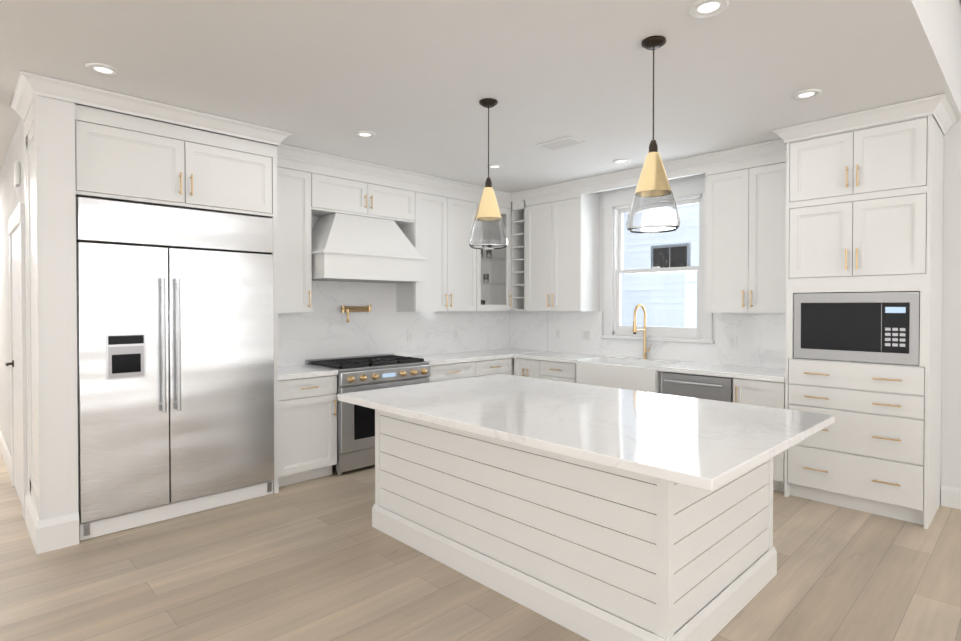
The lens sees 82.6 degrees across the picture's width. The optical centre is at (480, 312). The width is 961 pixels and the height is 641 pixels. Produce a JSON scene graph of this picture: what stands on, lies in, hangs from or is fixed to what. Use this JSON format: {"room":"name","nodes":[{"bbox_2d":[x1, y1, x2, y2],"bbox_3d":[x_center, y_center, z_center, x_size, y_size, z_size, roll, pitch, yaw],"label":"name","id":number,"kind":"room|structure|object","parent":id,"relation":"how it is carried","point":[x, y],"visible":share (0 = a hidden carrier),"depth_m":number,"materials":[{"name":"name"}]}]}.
{"room":"kitchen","nodes":[
{"label":"kitchen","id":0,"kind":"room"},
{"bbox_2d":[0,118,22,454],"bbox_3d":[-4.931,-0.009,5.717,0.140,2.800,5.160,-1,1,-44],"label":"wall","id":1,"kind":"structure","parent":0,"point":[11,197],"depth_m":4.97,"materials":[{"name":"grey paint"}]},
{"bbox_2d":[0,431,11,481],"bbox_3d":[-5.325,1.312,6.027,0.016,0.150,4.170,-1,1,-44],"label":"baseboard","id":2,"kind":"structure","parent":1,"relation":"attached to","point":[4,450],"depth_m":5.02,"materials":[{"name":"white wood"}]},
{"bbox_2d":[5,203,26,518],"bbox_3d":[-3.499,0.331,4.101,0.063,2.160,1.040,-1,1,-44],"label":"door","id":3,"kind":"structure","parent":1,"relation":"attached to","point":[16,234],"depth_m":4.03,"materials":[{"name":"white wood"}]},
{"bbox_2d":[14,161,20,186],"bbox_3d":[-3.347,-1.002,3.952,0.030,0.170,0.120,-1,1,-44],"label":"door chime","id":4,"kind":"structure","parent":1,"relation":"attached to","point":[17,180],"depth_m":3.91,"materials":[{"name":"white plastic"}]},
{"bbox_2d":[22,119,500,492],"bbox_3d":[-1.402,-0.006,5.450,4.830,2.800,0.140,-1,1,-44],"label":"wall","id":5,"kind":"structure","parent":0,"point":[314,219],"depth_m":3.76,"materials":[{"name":"paint"}]},
{"bbox_2d":[10,93,33,121],"bbox_3d":[-2.880,-1.329,3.434,0.072,0.097,0.660,-1,1,-44],"label":"crown molding","id":6,"kind":"structure","parent":5,"relation":"attached to","point":[21,104],"depth_m":3.50,"materials":[{"name":"white wood"}]},
{"bbox_2d":[311,213,425,282],"bbox_3d":[-1.118,-0.603,5.230,1.114,0.609,0.518,-1,1,-44],"label":"range hood","id":7,"kind":"object","parent":5,"relation":"attached to","point":[348,248],"visible":0.81,"depth_m":5.04,"materials":[{"name":"white wood"}]},
{"bbox_2d":[0,451,960,640],"bbox_3d":[-2.475,1.456,2.935,11.100,0.060,17.000,-1,1,-44],"label":"floor","id":8,"kind":"structure","parent":0,"point":[319,559],"depth_m":2.89,"materials":[{"name":"brown wood"}]},
{"bbox_2d":[76,197,273,540],"bbox_3d":[-2.243,0.343,4.010,1.226,2.129,0.738,-1,1,-44],"label":"built-in refrigerator","id":9,"kind":"object","parent":8,"relation":"on","point":[175,358],"visible":1,"depth_m":3.71,"materials":[{"name":"silver metal"}]},
{"bbox_2d":[24,95,547,553],"bbox_3d":[-1.116,0.048,5.139,4.846,2.700,0.698,-1,1,-44],"label":"kitchen cabinets","id":10,"kind":"object","parent":8,"relation":"on","point":[72,151],"visible":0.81,"depth_m":4.39,"materials":[{"name":"white wood"}]},
{"bbox_2d":[341,304,371,321],"bbox_3d":[-1.213,0.005,5.425,0.094,0.180,0.349,1,1,39],"label":"pot filler","id":11,"kind":"object","parent":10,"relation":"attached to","point":[347,309],"visible":1,"depth_m":5.38,"materials":[{"name":"gold metal"}]},
{"bbox_2d":[305,353,429,474],"bbox_3d":[-1.032,0.918,5.185,0.974,0.960,0.713,-1,1,-44],"label":"range","id":12,"kind":"object","parent":8,"relation":"on","point":[355,436],"visible":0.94,"depth_m":4.83,"materials":[{"name":"silver metal"}]},
{"bbox_2d":[337,374,834,640],"bbox_3d":[0.452,0.971,3.127,1.485,0.905,2.365,-1,1,-44],"label":"kitchen island","id":13,"kind":"object","parent":8,"relation":"on","point":[594,513],"visible":1,"depth_m":2.59,"materials":[{"name":"white wood"}]},
{"bbox_2d":[511,152,786,491],"bbox_3d":[1.463,0.044,5.494,0.654,2.700,3.088,-1,1,-44],"label":"kitchen cabinets","id":14,"kind":"object","parent":8,"relation":"on","point":[555,259],"visible":0.62,"depth_m":5.01,"materials":[{"name":"white wood"}]},
{"bbox_2d":[582,330,590,339],"bbox_3d":[1.198,0.257,6.210,0.006,0.115,0.120,-1,1,-44],"label":"electrical outlet","id":15,"kind":"object","parent":14,"relation":"attached to","point":[586,334],"visible":1,"depth_m":6.20,"materials":[{"name":"white plastic"}]},
{"bbox_2d":[576,358,676,393],"bbox_3d":[1.458,0.623,5.407,0.538,0.255,0.860,-1,1,-44],"label":"farmhouse sink","id":16,"kind":"object","parent":14,"relation":"in","point":[638,375],"visible":0.77,"depth_m":5.24,"materials":[{"name":"white ceramic"}]},
{"bbox_2d":[633,304,650,358],"bbox_3d":[1.640,0.195,5.542,0.249,0.566,0.109,-1,1,-44],"label":"brass faucet","id":17,"kind":"object","parent":14,"relation":"on","point":[635,330],"visible":1,"depth_m":5.60,"materials":[{"name":"gold metal"}]},
{"bbox_2d":[662,372,732,401],"bbox_3d":[2.035,0.966,4.884,0.666,0.864,0.608,-1,1,-44],"label":"dishwasher","id":18,"kind":"object","parent":8,"relation":"on","point":[716,388],"visible":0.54,"depth_m":4.66,"materials":[{"name":"silver metal"}]},
{"bbox_2d":[784,115,943,528],"bbox_3d":[2.836,0.062,4.073,0.664,2.700,0.856,-1,1,-44],"label":"tall cabinet","id":19,"kind":"object","parent":8,"relation":"on","point":[864,210],"visible":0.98,"depth_m":3.82,"materials":[{"name":"white wood"}]},
{"bbox_2d":[793,292,919,365],"bbox_3d":[2.828,0.101,4.066,0.574,0.486,0.746,-1,1,-44],"label":"built-in microwave","id":20,"kind":"object","parent":19,"relation":"in","point":[878,327],"visible":0.98,"depth_m":3.84,"materials":[{"name":"silver metal"}]},
{"bbox_2d":[0,0,960,192],"bbox_3d":[-4.395,-2.045,4.580,10.700,1.300,11.900,-1,1,-44],"label":"ceiling","id":21,"kind":"structure","parent":0,"point":[410,84],"depth_m":3.10,"materials":[{"name":"paint"}]},
{"bbox_2d":[85,63,120,76],"bbox_3d":[-2.132,-1.371,3.092,0.164,0.010,0.164,-1,1,-44],"label":"recessed light","id":22,"kind":"object","parent":21,"relation":"in","point":[103,69],"visible":0.98,"depth_m":3.09,"materials":[{"name":"white plastic"}]},
{"bbox_2d":[14,71,293,150],"bbox_3d":[-2.066,-1.332,3.701,1.610,0.097,0.092,-1,1,-44],"label":"crown molding","id":23,"kind":"structure","parent":21,"relation":"attached to","point":[29,87],"depth_m":3.56,"materials":[{"name":"white wood"}]},
{"bbox_2d":[354,131,375,137],"bbox_3d":[-0.899,-1.386,4.263,0.164,0.010,0.164,-1,1,-44],"label":"recessed light","id":24,"kind":"object","parent":21,"relation":"in","point":[364,134],"visible":0.98,"depth_m":4.26,"materials":[{"name":"white plastic"}]},
{"bbox_2d":[277,147,513,202],"bbox_3d":[-0.703,-1.354,5.453,2.932,0.097,0.102,-1,1,-44],"label":"crown molding","id":25,"kind":"structure","parent":21,"relation":"attached to","point":[299,154],"depth_m":5.26,"materials":[{"name":"white wood"}]},
{"bbox_2d":[468,98,508,248],"bbox_3d":[0.053,-0.904,3.590,0.264,0.954,0.264,-1,1,-44],"label":"pendant light","id":26,"kind":"object","parent":21,"relation":"hanging from","point":[488,230],"visible":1,"depth_m":3.52,"materials":[{"name":"clear glass"}]},
{"bbox_2d":[487,164,503,168],"bbox_3d":[0.140,-1.398,5.245,0.164,0.010,0.164,-1,1,-44],"label":"recessed light","id":27,"kind":"object","parent":21,"relation":"in","point":[495,166],"visible":0.94,"depth_m":5.24,"materials":[{"name":"white plastic"}]},
{"bbox_2d":[537,136,584,150],"bbox_3d":[0.660,-1.386,4.495,0.200,0.012,0.340,-1,1,-44],"label":"ceiling vent","id":28,"kind":"object","parent":21,"relation":"in","point":[560,143],"visible":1,"depth_m":4.47,"materials":[{"name":"white plastic"}]},
{"bbox_2d":[613,158,630,163],"bbox_3d":[1.304,-1.396,5.051,0.164,0.010,0.164,-1,1,-44],"label":"recessed light","id":29,"kind":"object","parent":21,"relation":"in","point":[621,161],"visible":1,"depth_m":5.04,"materials":[{"name":"white plastic"}]},
{"bbox_2d":[514,141,786,201],"bbox_3d":[1.417,-1.354,5.434,0.082,0.097,3.084,-1,1,-44],"label":"crown molding","id":30,"kind":"structure","parent":21,"relation":"attached to","point":[762,149],"depth_m":5.09,"materials":[{"name":"white wood"}]},
{"bbox_2d":[626,36,680,232],"bbox_3d":[0.875,-0.894,2.772,0.264,0.954,0.264,-1,1,-44],"label":"pendant light","id":31,"kind":"object","parent":21,"relation":"hanging from","point":[653,208],"visible":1,"depth_m":2.71,"materials":[{"name":"clear glass"}]},
{"bbox_2d":[689,0,728,17],"bbox_3d":[1.019,-1.363,2.446,0.164,0.010,0.164,-1,1,-44],"label":"recessed light","id":32,"kind":"object","parent":21,"relation":"in","point":[703,8],"visible":0.98,"depth_m":2.44,"materials":[{"name":"white plastic"}]},
{"bbox_2d":[792,89,821,99],"bbox_3d":[2.059,-1.376,3.456,0.164,0.010,0.164,-1,1,-44],"label":"recessed light","id":33,"kind":"object","parent":21,"relation":"in","point":[806,94],"visible":0.98,"depth_m":3.45,"materials":[{"name":"white plastic"}]},
{"bbox_2d":[770,93,949,146],"bbox_3d":[2.602,-1.334,3.831,0.092,0.097,1.012,-1,1,-44],"label":"crown molding","id":34,"kind":"structure","parent":21,"relation":"attached to","point":[937,105],"depth_m":3.77,"materials":[{"name":"white wood"}]},
{"bbox_2d":[517,119,960,504],"bbox_3d":[3.697,-0.585,3.775,0.160,4.000,9.640,-1,1,-44],"label":"wall","id":35,"kind":"structure","parent":0,"point":[950,472],"depth_m":3.97,"materials":[{"name":"paint"}]},
{"bbox_2d":[555,329,559,338],"bbox_3d":[0.919,0.254,6.496,0.006,0.115,0.072,-1,1,-44],"label":"electrical outlet","id":36,"kind":"object","parent":35,"relation":"attached to","point":[557,333],"visible":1,"depth_m":6.50,"materials":[{"name":"white plastic"}]},
{"bbox_2d":[600,174,714,343],"bbox_3d":[1.822,-0.518,5.649,0.200,1.610,1.240,-1,1,-44],"label":"kitchen window","id":37,"kind":"structure","parent":35,"relation":"in","point":[691,190],"depth_m":5.70,"materials":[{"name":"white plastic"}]},
{"bbox_2d":[729,336,736,347],"bbox_3d":[2.327,0.272,5.048,0.006,0.115,0.072,-1,1,-44],"label":"electrical outlet","id":38,"kind":"object","parent":35,"relation":"attached to","point":[732,341],"visible":1,"depth_m":5.04,"materials":[{"name":"white plastic"}]},
{"bbox_2d":[935,103,957,134],"bbox_3d":[3.181,-1.333,3.738,0.610,0.097,0.072,-1,1,-44],"label":"crown molding","id":39,"kind":"structure","parent":35,"relation":"attached to","point":[947,121],"depth_m":3.81,"materials":[{"name":"white wood"}]},
{"bbox_2d":[941,485,960,509],"bbox_3d":[5.113,1.360,2.215,0.016,0.150,4.994,-1,1,-44],"label":"baseboard","id":40,"kind":"structure","parent":35,"relation":"attached to","point":[950,497],"depth_m":3.96,"materials":[{"name":"white wood"}]},
{"label":"outside","id":41,"kind":"structure","parent":0,"visible":0},
{"bbox_2d":[621,203,698,327],"bbox_3d":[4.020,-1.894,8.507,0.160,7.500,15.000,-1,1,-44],"label":"window glass","id":42,"kind":"structure","parent":41,"point":[661,285],"depth_m":9.38,"materials":[{"name":"clear glass"}]}
]}

